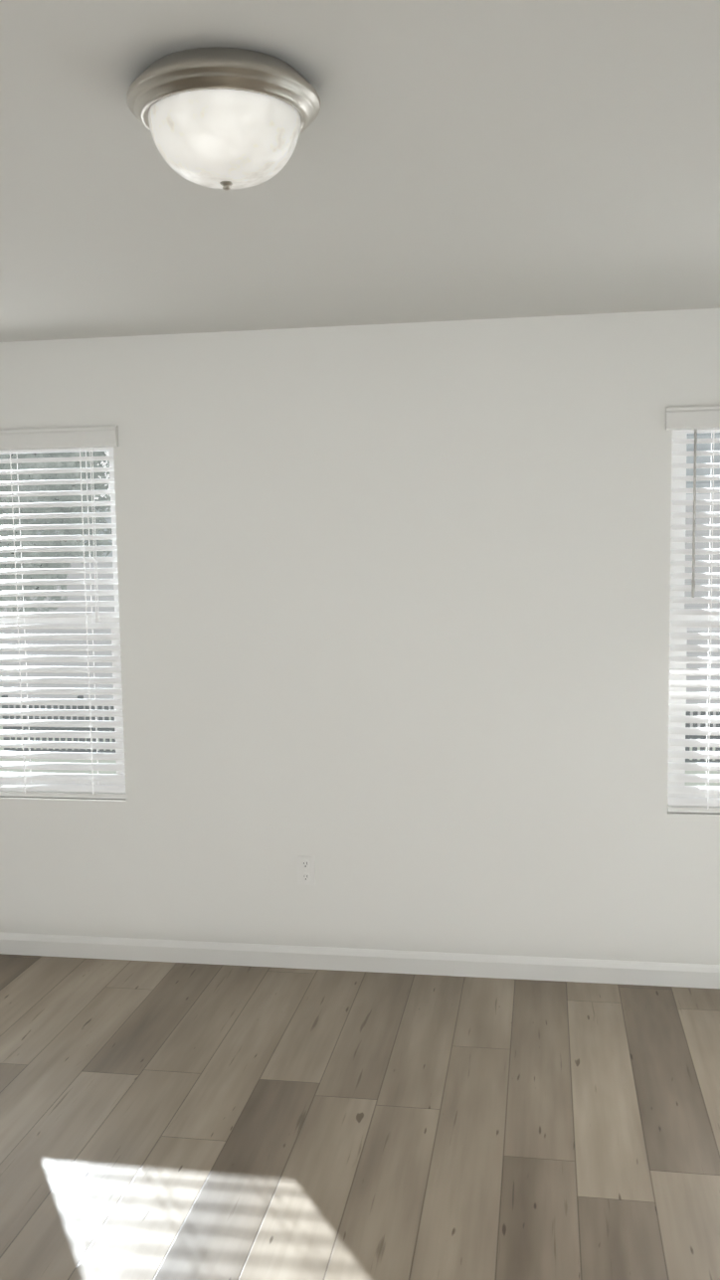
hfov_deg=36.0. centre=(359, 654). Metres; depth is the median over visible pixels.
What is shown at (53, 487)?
tree
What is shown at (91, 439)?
window blind
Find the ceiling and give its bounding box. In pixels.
[0,0,719,342]
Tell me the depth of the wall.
4.15 m
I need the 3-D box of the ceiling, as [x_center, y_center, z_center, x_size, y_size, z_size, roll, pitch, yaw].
[-0.225,-1.054,1.903,5.140,0.120,4.630,0,6,9]
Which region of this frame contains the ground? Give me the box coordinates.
[0,717,719,786]
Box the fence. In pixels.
[1,695,719,762]
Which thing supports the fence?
on the ground
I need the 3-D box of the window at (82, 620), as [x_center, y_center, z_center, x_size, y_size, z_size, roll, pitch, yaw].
[-1.343,-0.155,4.496,0.860,1.450,0.068,0,6,9]
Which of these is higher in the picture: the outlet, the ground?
the ground
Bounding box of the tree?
[0,451,112,612]
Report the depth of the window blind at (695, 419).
4.00 m
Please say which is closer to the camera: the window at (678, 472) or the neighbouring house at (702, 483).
the window at (678, 472)
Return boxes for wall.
[0,308,719,964]
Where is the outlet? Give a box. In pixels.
[296,855,315,885]
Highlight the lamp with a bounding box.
[126,46,320,190]
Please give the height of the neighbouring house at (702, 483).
8.300 m
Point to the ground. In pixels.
(114, 772)
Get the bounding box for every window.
[0,448,125,784]
[667,429,719,804]
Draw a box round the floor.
[0,953,719,1279]
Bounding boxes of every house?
[0,508,114,720]
[106,432,719,738]
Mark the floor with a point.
(170, 1121)
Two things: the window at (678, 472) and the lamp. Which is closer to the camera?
the lamp
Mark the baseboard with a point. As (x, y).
(517, 967)
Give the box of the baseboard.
[0,932,719,988]
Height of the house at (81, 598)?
6.100 m
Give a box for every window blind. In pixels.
[0,425,126,799]
[665,404,719,813]

